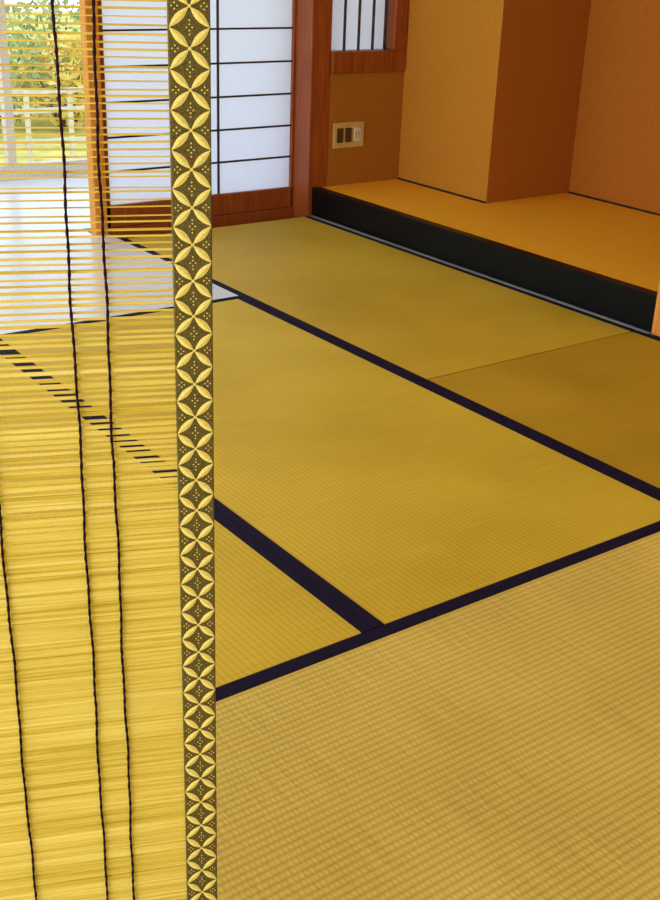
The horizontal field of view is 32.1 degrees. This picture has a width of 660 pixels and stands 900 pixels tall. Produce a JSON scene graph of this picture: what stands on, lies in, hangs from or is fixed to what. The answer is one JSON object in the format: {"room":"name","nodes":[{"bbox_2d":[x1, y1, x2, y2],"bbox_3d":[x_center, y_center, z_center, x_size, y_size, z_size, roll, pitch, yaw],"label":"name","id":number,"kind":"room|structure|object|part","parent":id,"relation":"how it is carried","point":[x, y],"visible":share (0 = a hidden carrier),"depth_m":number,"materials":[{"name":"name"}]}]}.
{"room":"traditional dwelling","nodes":[
{"label":"traditional dwelling","id":0,"kind":"room"},
{"bbox_2d":[0,174,237,333],"bbox_3d":[-1.466,-0.728,4.266,5.600,0.049,2.148,-15,29,-33],"label":"floor","id":1,"kind":"structure","parent":0,"point":[218,292],"depth_m":4.15,"materials":[{"name":"white"}]},
{"bbox_2d":[79,0,107,234],"bbox_3d":[-0.875,-1.919,4.074,0.054,2.380,0.050,-15,29,-33],"label":"post","id":2,"kind":"object","parent":1,"relation":"on","point":[92,182],"visible":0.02,"depth_m":4.34,"materials":[{"name":"orange wood"}]},
{"bbox_2d":[327,71,403,185],"bbox_3d":[-0.021,-2.149,4.625,2.261,2.350,0.220,-15,29,-33],"label":"wall","id":3,"kind":"structure","parent":0,"point":[375,99],"depth_m":4.98,"materials":[{"name":"brown paint"}]},
{"bbox_2d":[332,121,363,148],"bbox_3d":[0.081,-1.355,4.925,0.165,0.107,0.010,-15,29,-33],"label":"light switch","id":4,"kind":"object","parent":3,"relation":"attached to","point":[345,134],"visible":1,"depth_m":4.92,"materials":[{"name":"plastic"}]},
{"bbox_2d":[354,127,360,141],"bbox_3d":[0.118,-1.364,4.948,0.035,0.060,0.004,-15,29,-33],"label":"outlet","id":5,"kind":"object","parent":4,"relation":"attached to","point":[357,130],"depth_m":4.95,"materials":[{"name":"white plastic"}]},
{"bbox_2d":[330,0,409,73],"bbox_3d":[0.161,-1.943,4.750,0.392,0.715,0.072,-15,29,-33],"label":"window frame","id":6,"kind":"structure","parent":3,"relation":"in","point":[393,58],"depth_m":4.87,"materials":[{"name":"red wood"}]},
{"bbox_2d":[331,0,384,49],"bbox_3d":[0.115,-1.959,4.749,0.322,0.568,0.001,-15,29,-33],"label":"paper","id":7,"kind":"object","parent":6,"relation":"in","point":[338,5],"depth_m":4.83,"materials":[{"name":"white paper"}]},
{"bbox_2d":[342,0,387,50],"bbox_3d":[0.126,-1.952,4.734,0.322,0.568,0.012,-15,29,-33],"label":"bars","id":8,"kind":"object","parent":6,"relation":"attached to","point":[345,1],"depth_m":4.83,"materials":[{"name":"black metal"}]},
{"bbox_2d":[398,0,503,201],"bbox_3d":[0.527,-2.122,4.610,0.120,2.350,0.700,-15,29,-33],"label":"wall","id":9,"kind":"structure","parent":0,"point":[453,46],"depth_m":4.79,"materials":[{"name":"paint"}]},
{"bbox_2d":[397,177,659,215],"bbox_3d":[1.082,-0.935,4.580,0.496,0.007,1.980,-15,29,-33],"label":"baseboard","id":10,"kind":"structure","parent":9,"relation":"attached to","point":[427,186],"depth_m":4.88,"materials":[{"name":"black wood"}]},
{"bbox_2d":[486,0,590,202],"bbox_3d":[0.895,-2.072,4.530,0.610,2.350,0.121,-15,29,-33],"label":"wall","id":11,"kind":"structure","parent":0,"point":[543,42],"depth_m":4.71,"materials":[{"name":"red paint"}]},
{"bbox_2d":[569,0,659,213],"bbox_3d":[1.540,-1.858,4.103,0.120,2.350,1.409,-15,29,-33],"label":"wall","id":12,"kind":"structure","parent":0,"point":[616,159],"depth_m":4.68,"materials":[{"name":"red paint"}]},
{"bbox_3d":[-0.229,0.208,2.422,6.000,0.065,7.050,-15,29,-33],"label":"floor","id":13,"kind":"structure","parent":0,"visible":0},
{"bbox_2d":[0,0,87,181],"bbox_3d":[-2.074,-2.020,4.667,5.600,2.060,0.050,-15,29,-33],"label":"window","id":14,"kind":"structure","parent":13,"relation":"on","point":[3,59],"depth_m":5.39,"materials":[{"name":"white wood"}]},
{"bbox_3d":[-2.107,-1.139,5.060,5.600,0.130,0.050,-15,29,-33],"label":"sash frame bottom","id":15,"kind":"part","parent":14,"relation":"part of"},
{"bbox_2d":[7,296,242,333],"bbox_3d":[-1.657,-0.131,2.908,3.357,0.051,0.023,-15,29,-33],"label":"trim","id":16,"kind":"structure","parent":13,"relation":"on","point":[234,297],"depth_m":3.57,"materials":[{"name":"fabric"}]},
{"bbox_2d":[0,350,371,687],"bbox_3d":[-0.823,0.115,2.429,0.902,0.054,1.818,-15,29,-33],"label":"mat","id":17,"kind":"object","parent":13,"relation":"on","point":[268,614],"visible":0.37,"depth_m":2.10,"materials":[{"name":"wicker"}]},
{"bbox_2d":[108,207,292,238],"bbox_3d":[-0.555,-0.969,4.835,0.888,0.048,0.120,-15,29,-33],"label":"threshold","id":18,"kind":"object","parent":13,"relation":"on","point":[248,217],"visible":0.28,"depth_m":4.86,"materials":[{"name":"red wood"}]},
{"bbox_2d":[98,0,295,227],"bbox_3d":[-0.503,-1.802,4.433,0.888,1.840,0.030,-15,29,-33],"label":"frame","id":19,"kind":"structure","parent":18,"relation":"on","point":[263,199],"depth_m":4.72,"materials":[{"name":"red wood"}]},
{"bbox_2d":[101,0,291,204],"bbox_3d":[-0.502,-1.821,4.427,0.872,1.700,0.001,-15,29,-33],"label":"paper","id":20,"kind":"object","parent":19,"relation":"attached to","point":[249,44],"visible":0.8,"depth_m":4.64,"materials":[{"name":"white paper"}]},
{"bbox_3d":[-0.496,-1.822,4.423,0.858,1.675,0.011,-15,29,-33],"label":"muntins","id":21,"kind":"part","parent":19,"relation":"part of","materials":[{"name":"black wood"}]},
{"bbox_2d":[292,0,332,217],"bbox_3d":[-0.082,-2.119,4.590,0.100,2.380,0.220,-15,29,-33],"label":"post","id":22,"kind":"object","parent":13,"relation":"on","point":[313,17],"visible":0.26,"depth_m":4.79,"materials":[{"name":"red wood"}]},
{"bbox_2d":[0,521,659,899],"bbox_3d":[0.304,0.504,1.650,1.818,0.054,0.908,-15,29,-33],"label":"mat","id":23,"kind":"object","parent":13,"relation":"on","point":[500,740],"visible":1,"depth_m":1.70,"materials":[{"name":"wicker"}]},
{"bbox_2d":[0,298,659,628],"bbox_3d":[-0.106,-0.073,2.911,0.863,0.054,1.818,-15,29,-33],"label":"mat","id":24,"kind":"object","parent":13,"relation":"on","point":[393,494],"visible":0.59,"depth_m":2.59,"materials":[{"name":"wicker"}]},
{"bbox_2d":[121,216,635,380],"bbox_3d":[0.075,-0.578,4.058,0.891,0.054,1.816,-15,29,-33],"label":"mat","id":25,"kind":"object","parent":13,"relation":"on","point":[421,317],"visible":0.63,"depth_m":3.84,"materials":[{"name":"wicker"}]},
{"bbox_2d":[310,215,654,335],"bbox_3d":[0.468,-0.671,4.298,0.042,0.051,1.860,-15,29,-33],"label":"trim","id":26,"kind":"structure","parent":13,"relation":"on","point":[330,222],"depth_m":4.11,"materials":[{"name":"wood"}]},
{"bbox_2d":[311,179,659,336],"bbox_3d":[0.927,-1.843,4.018,0.973,2.350,1.990,-15,29,-33],"label":"tokonoma alcove","id":27,"kind":"object","parent":13,"relation":"on","point":[599,257],"visible":0.98,"depth_m":4.29,"materials":[{"name":"black paint"}]},
{"bbox_2d":[421,330,659,494],"bbox_3d":[1.139,0.057,2.722,0.891,0.054,1.816,-15,29,-33],"label":"mat","id":28,"kind":"object","parent":13,"relation":"on","point":[598,401],"visible":0.73,"depth_m":3.06,"materials":[{"name":"wicker"}]},
{"bbox_3d":[0.278,-1.889,1.079,5.750,0.080,6.050,-15,29,-33],"label":"ceiling","id":29,"kind":"structure","parent":0,"visible":0},
{"bbox_2d":[0,0,216,899],"bbox_3d":[-0.536,-0.395,0.584,0.970,2.301,0.018,-4,25,-13],"label":"bamboo blind","id":30,"kind":"object","parent":29,"relation":"hanging from","point":[117,749],"visible":1,"depth_m":0.89,"materials":[{"name":"yellow wood"}]},
{"label":"outside","id":31,"kind":"structure","parent":0,"visible":0},
{"bbox_2d":[0,12,86,162],"bbox_3d":[-7.542,-3.809,11.743,28.000,0.080,17.940,-15,29,-33],"label":"ground","id":32,"kind":"structure","parent":31,"point":[34,122],"depth_m":9.54,"materials":[{"name":"yellow plant"}]},
{"bbox_2d":[0,17,56,124],"bbox_3d":[-2.814,-3.073,9.281,1.242,0.961,1.256,-15,29,-33],"label":"shrub","id":33,"kind":"object","parent":32,"relation":"on","point":[11,43],"visible":0.43,"depth_m":9.14,"materials":[{"name":"green plant"}]},
{"bbox_2d":[0,87,85,161],"bbox_3d":[-3.439,-1.650,6.477,12.000,0.600,0.040,-15,29,-33],"label":"fence","id":34,"kind":"object","parent":32,"relation":"on","point":[25,99],"visible":0.02,"depth_m":7.49,"materials":[{"name":"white wood"}]},
{"bbox_2d":[5,0,82,107],"bbox_3d":[-2.303,-3.569,10.131,1.518,1.219,1.485,-15,29,-33],"label":"shrub","id":35,"kind":"object","parent":32,"relation":"on","point":[43,2],"visible":0.21,"depth_m":9.86,"materials":[{"name":"green plant"}]},
{"bbox_2d":[9,29,84,126],"bbox_3d":[-2.181,-3.043,9.456,1.020,0.806,1.034,20,29,34],"label":"shrub","id":36,"kind":"object","parent":32,"relation":"on","point":[72,76],"visible":0.4,"depth_m":9.26,"materials":[{"name":"yellow plant"}]}
]}

